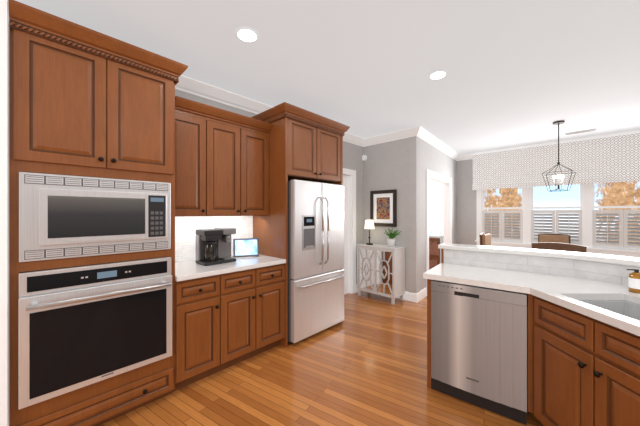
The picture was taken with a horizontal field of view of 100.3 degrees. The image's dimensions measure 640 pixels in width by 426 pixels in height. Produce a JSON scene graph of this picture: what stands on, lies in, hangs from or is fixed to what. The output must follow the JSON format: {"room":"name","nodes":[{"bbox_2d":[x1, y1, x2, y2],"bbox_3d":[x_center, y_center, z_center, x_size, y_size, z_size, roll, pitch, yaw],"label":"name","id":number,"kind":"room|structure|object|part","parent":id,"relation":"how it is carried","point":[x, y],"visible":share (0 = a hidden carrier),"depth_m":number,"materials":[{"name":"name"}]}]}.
{"room":"kitchen","nodes":[
{"label":"kitchen","id":0,"kind":"room"},
{"bbox_2d":[175,89,362,283],"bbox_3d":[-1.574,0.040,2.516,0.120,2.720,6.920,0,0,44],"label":"wall","id":1,"kind":"structure","parent":0,"point":[352,153],"depth_m":4.69,"materials":[{"name":"grey paint"}]},
{"bbox_2d":[0,0,8,425],"bbox_3d":[-1.931,0.040,1.563,0.690,2.720,0.172,0,0,44],"label":"trim","id":2,"kind":"structure","parent":1,"relation":"attached to","point":[4,8],"depth_m":1.38,"materials":[{"name":"white wood"}]},
{"bbox_2d":[343,175,348,294],"bbox_3d":[0.207,0.375,4.370,0.046,2.040,0.824,0,0,44],"label":"hall door","id":3,"kind":"structure","parent":1,"relation":"in","point":[345,178],"depth_m":4.61,"materials":[{"name":"white wood"}]},
{"bbox_2d":[343,168,355,293],"bbox_3d":[0.219,0.327,4.358,0.140,2.145,1.050,0,0,44],"label":"door frame","id":4,"kind":"structure","parent":1,"relation":"in","point":[352,179],"depth_m":4.64,"materials":[{"name":"white wood"}]},
{"bbox_2d":[99,291,540,425],"bbox_3d":[0.481,1.430,2.326,9.100,0.060,9.700,0,0,44],"label":"floor","id":5,"kind":"structure","parent":0,"point":[368,368],"depth_m":2.14,"materials":[{"name":"brown wood"}]},
{"bbox_2d":[8,0,349,425],"bbox_3d":[-0.863,0.142,2.658,0.700,2.515,2.881,0,0,44],"label":"tall cabinet","id":6,"kind":"object","parent":5,"relation":"on","point":[84,101],"visible":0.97,"depth_m":1.99,"materials":[{"name":"brown wood"}]},
{"bbox_2d":[18,257,171,409],"bbox_3d":[-1.546,0.700,1.888,0.689,0.740,0.756,0,0,44],"label":"oven","id":7,"kind":"object","parent":6,"relation":"in","point":[85,325],"visible":0.99,"depth_m":1.64,"materials":[{"name":"black glass"}]},
{"bbox_2d":[19,172,170,261],"bbox_3d":[-1.538,0.022,1.881,0.489,0.495,0.756,0,0,44],"label":"microwave","id":8,"kind":"object","parent":6,"relation":"in","point":[61,216],"visible":1,"depth_m":1.65,"materials":[{"name":"silver metal"}]},
{"bbox_2d":[195,227,235,265],"bbox_3d":[-0.993,0.314,2.581,0.245,0.330,0.320,0,0,44],"label":"coffee maker","id":9,"kind":"object","parent":6,"relation":"in","point":[213,246],"visible":1,"depth_m":2.51,"materials":[{"name":"black plastic"}]},
{"bbox_2d":[233,238,258,256],"bbox_3d":[-0.806,0.377,2.918,0.270,0.198,0.058,0,0,-21],"label":"display","id":10,"kind":"object","parent":6,"relation":"attached to","point":[243,247],"visible":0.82,"depth_m":2.91,"materials":[{"name":"glass"}]},
{"bbox_2d":[288,179,343,343],"bbox_3d":[-0.196,0.523,3.271,0.744,1.746,0.830,0,0,44],"label":"refrigerator","id":11,"kind":"object","parent":5,"relation":"on","point":[315,209],"visible":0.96,"depth_m":2.97,"materials":[{"name":"silver metal"}]},
{"bbox_2d":[356,243,405,304],"bbox_3d":[0.996,0.970,4.414,0.720,0.859,0.350,0,0,44],"label":"sideboard","id":12,"kind":"object","parent":5,"relation":"on","point":[380,267],"visible":0.98,"depth_m":4.24,"materials":[{"name":"wood"}]},
{"bbox_2d":[364,220,373,244],"bbox_3d":[0.845,0.329,4.560,0.170,0.420,0.170,0,0,44],"label":"table lamp","id":13,"kind":"object","parent":12,"relation":"on","point":[369,224],"visible":1,"depth_m":4.50,"materials":[{"name":"fabric"}]},
{"bbox_2d":[384,228,400,246],"bbox_3d":[1.156,0.387,4.259,0.259,0.305,0.252,0,0,32],"label":"potted plant","id":14,"kind":"object","parent":12,"relation":"on","point":[391,240],"visible":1,"depth_m":4.24,"materials":[{"name":"green plant"}]},
{"bbox_2d":[429,238,439,269],"bbox_3d":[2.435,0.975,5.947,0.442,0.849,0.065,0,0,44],"label":"base cabinet","id":15,"kind":"object","parent":5,"relation":"on","point":[434,251],"visible":0.35,"depth_m":5.85,"materials":[{"name":"brown wood"}]},
{"bbox_2d":[429,233,442,262],"bbox_3d":[2.023,0.950,6.838,2.290,0.899,0.635,0,0,44],"label":"built-in unit","id":16,"kind":"object","parent":5,"relation":"on","point":[433,235],"visible":0.09,"depth_m":5.91,"materials":[{"name":"white stone"}]},
{"bbox_2d":[429,229,441,234],"bbox_3d":[2.662,0.439,6.180,0.273,0.120,0.118,0,0,33],"label":"side room items","id":17,"kind":"object","parent":16,"relation":"on","point":[430,230],"visible":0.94,"depth_m":6.12},
{"bbox_2d":[431,280,526,424],"bbox_3d":[1.268,0.965,2.122,0.596,0.866,0.547,0,0,38],"label":"dishwasher","id":18,"kind":"object","parent":5,"relation":"on","point":[479,334],"visible":0.98,"depth_m":1.89,"materials":[{"name":"silver metal"}]},
{"bbox_2d":[479,233,490,245],"bbox_3d":[2.929,0.864,4.285,0.548,1.071,0.457,0,0,44],"label":"dining chair","id":19,"kind":"object","parent":5,"relation":"on","point":[485,238],"visible":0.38,"depth_m":4.33,"materials":[{"name":"brown wood"}]},
{"bbox_2d":[423,243,639,425],"bbox_3d":[1.654,0.853,1.052,1.623,1.095,3.341,0,0,-26],"label":"kitchen counter","id":20,"kind":"object","parent":5,"relation":"on","point":[583,359],"visible":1,"depth_m":1.59,"materials":[{"name":"white stone"}]},
{"bbox_2d":[579,300,639,320],"bbox_3d":[1.618,0.621,1.172,0.386,0.199,0.836,0,0,0],"label":"sink","id":21,"kind":"object","parent":20,"relation":"in","point":[632,310],"visible":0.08,"depth_m":1.58,"materials":[{"name":"silver metal"}]},
{"bbox_2d":[626,269,639,292],"bbox_3d":[1.916,0.410,1.620,0.064,0.138,0.070,0,0,-34],"label":"soap bottle","id":22,"kind":"object","parent":20,"relation":"on","point":[634,277],"visible":1,"depth_m":1.61,"materials":[{"name":"brown plastic"}]},
{"bbox_2d":[538,234,570,243],"bbox_3d":[4.147,0.891,4.755,0.457,1.016,0.548,0,0,44],"label":"dining chair","id":23,"kind":"object","parent":5,"relation":"on","point":[555,238],"visible":0.23,"depth_m":4.89,"materials":[{"name":"brown wood"}]},
{"bbox_2d":[531,242,586,252],"bbox_3d":[2.798,0.864,3.127,0.457,1.071,0.548,0,0,44],"label":"dining chair","id":24,"kind":"object","parent":5,"relation":"on","point":[544,245],"visible":0.23,"depth_m":2.92,"materials":[{"name":"brown wood"}]},
{"bbox_2d":[15,0,639,154],"bbox_3d":[0.481,-1.350,2.326,9.100,0.060,9.700,0,0,44],"label":"ceiling","id":25,"kind":"structure","parent":0,"point":[515,69],"depth_m":2.25,"materials":[{"name":"white paint"}]},
{"bbox_2d":[236,27,257,42],"bbox_3d":[-0.535,-1.315,1.967,0.163,0.009,0.162,0,0,44],"label":"recessed light","id":26,"kind":"object","parent":25,"relation":"in","point":[246,34],"depth_m":1.96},
{"bbox_2d":[429,70,446,79],"bbox_3d":[1.121,-1.315,2.534,0.158,0.009,0.172,0,0,44],"label":"recessed light","id":27,"kind":"object","parent":25,"relation":"in","point":[439,74],"depth_m":2.53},
{"bbox_2d":[542,120,575,191],"bbox_3d":[3.452,-0.818,3.863,0.363,1.002,0.380,0,0,44],"label":"pendant chandelier","id":28,"kind":"object","parent":25,"relation":"hanging from","point":[559,176],"visible":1,"depth_m":3.86,"materials":[{"name":"metal"}]},
{"bbox_2d":[565,129,595,134],"bbox_3d":[4.229,-1.312,4.336,0.360,0.013,0.120,0,0,44],"label":"ceiling vent","id":29,"kind":"object","parent":25,"relation":"attached to","point":[590,130],"depth_m":4.33,"materials":[{"name":"white metal"}]},
{"bbox_2d":[363,136,419,292],"bbox_3d":[1.191,0.040,4.573,1.000,2.720,0.120,0,0,44],"label":"wall","id":30,"kind":"structure","parent":0,"point":[386,165],"depth_m":4.43,"materials":[{"name":"grey paint"}]},
{"bbox_2d":[370,189,396,226],"bbox_3d":[1.079,-0.080,4.573,0.500,0.620,0.030,0,0,44],"label":"picture frame","id":31,"kind":"object","parent":30,"relation":"attached to","point":[383,203],"visible":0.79,"depth_m":4.55,"materials":[{"name":"black wood"}]},
{"bbox_2d":[356,284,426,302],"bbox_3d":[3.336,1.330,4.059,4.800,0.140,2.840,0,0,44],"label":"trim","id":32,"kind":"structure","parent":30,"relation":"attached to","point":[413,297],"depth_m":4.27,"materials":[{"name":"white wood"}]},
{"bbox_3d":[3.336,1.330,4.059,4.800,0.140,2.840,0,0,44],"label":"baseboard","id":33,"kind":"part","parent":32,"relation":"part of","materials":[{"name":"white wood"}]},
{"bbox_2d":[175,75,639,160],"bbox_3d":[2.237,-1.262,4.126,9.069,0.115,3.967,0,0,-5],"label":"crown molding","id":34,"kind":"structure","parent":30,"relation":"attached to","point":[186,84],"depth_m":4.24,"materials":[{"name":"white wood"}]},
{"bbox_2d":[409,136,456,292],"bbox_3d":[2.294,0.040,5.225,0.320,2.720,2.609,0,0,44],"label":"wall","id":35,"kind":"structure","parent":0,"point":[431,158],"depth_m":4.40,"materials":[{"name":"grey paint"}]},
{"bbox_2d":[426,169,451,286],"bbox_3d":[2.286,0.327,5.194,0.255,2.145,1.606,0,0,44],"label":"trim","id":36,"kind":"structure","parent":35,"relation":"attached to","point":[447,187],"depth_m":5.70,"materials":[{"name":"white wood"}]},
{"bbox_2d":[429,179,442,233],"bbox_3d":[-1.498,0.040,4.272,3.790,2.720,9.550,0,0,44],"label":"wall","id":37,"kind":"structure","parent":0,"point":[435,188],"depth_m":6.52,"materials":[{"name":"white paint"}]},
{"bbox_2d":[457,159,630,249],"bbox_3d":[3.727,0.040,5.760,9.000,2.720,0.150,0,0,44],"label":"wall","id":38,"kind":"structure","parent":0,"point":[466,197],"depth_m":6.05,"materials":[{"name":"grey paint"}]},
{"bbox_2d":[472,133,639,189],"bbox_3d":[4.656,-0.882,4.649,3.560,0.765,0.153,0,0,44],"label":"window valance","id":39,"kind":"object","parent":38,"relation":"attached to","point":[613,159],"visible":1,"depth_m":4.82,"materials":[{"name":"fabric"}]},
{"bbox_2d":[475,184,639,257],"bbox_3d":[4.738,-0.065,4.733,3.500,1.570,0.200,0,0,44],"label":"window","id":40,"kind":"structure","parent":38,"relation":"in","point":[586,190],"depth_m":4.97,"materials":[{"name":"white wood"}]},
{"bbox_2d":[482,210,639,249],"bbox_3d":[4.718,0.270,4.712,3.254,0.651,0.072,0,0,44],"label":"window shutters","id":41,"kind":"object","parent":40,"relation":"attached to","point":[622,242],"depth_m":4.86,"materials":[{"name":"white wood"}]},
{"label":"outside","id":42,"kind":"structure","parent":0,"visible":0},
{"bbox_2d":[485,181,639,245],"bbox_3d":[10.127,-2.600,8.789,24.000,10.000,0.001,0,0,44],"label":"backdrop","id":43,"kind":"structure","parent":42,"point":[617,193],"depth_m":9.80,"materials":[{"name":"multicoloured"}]}
]}

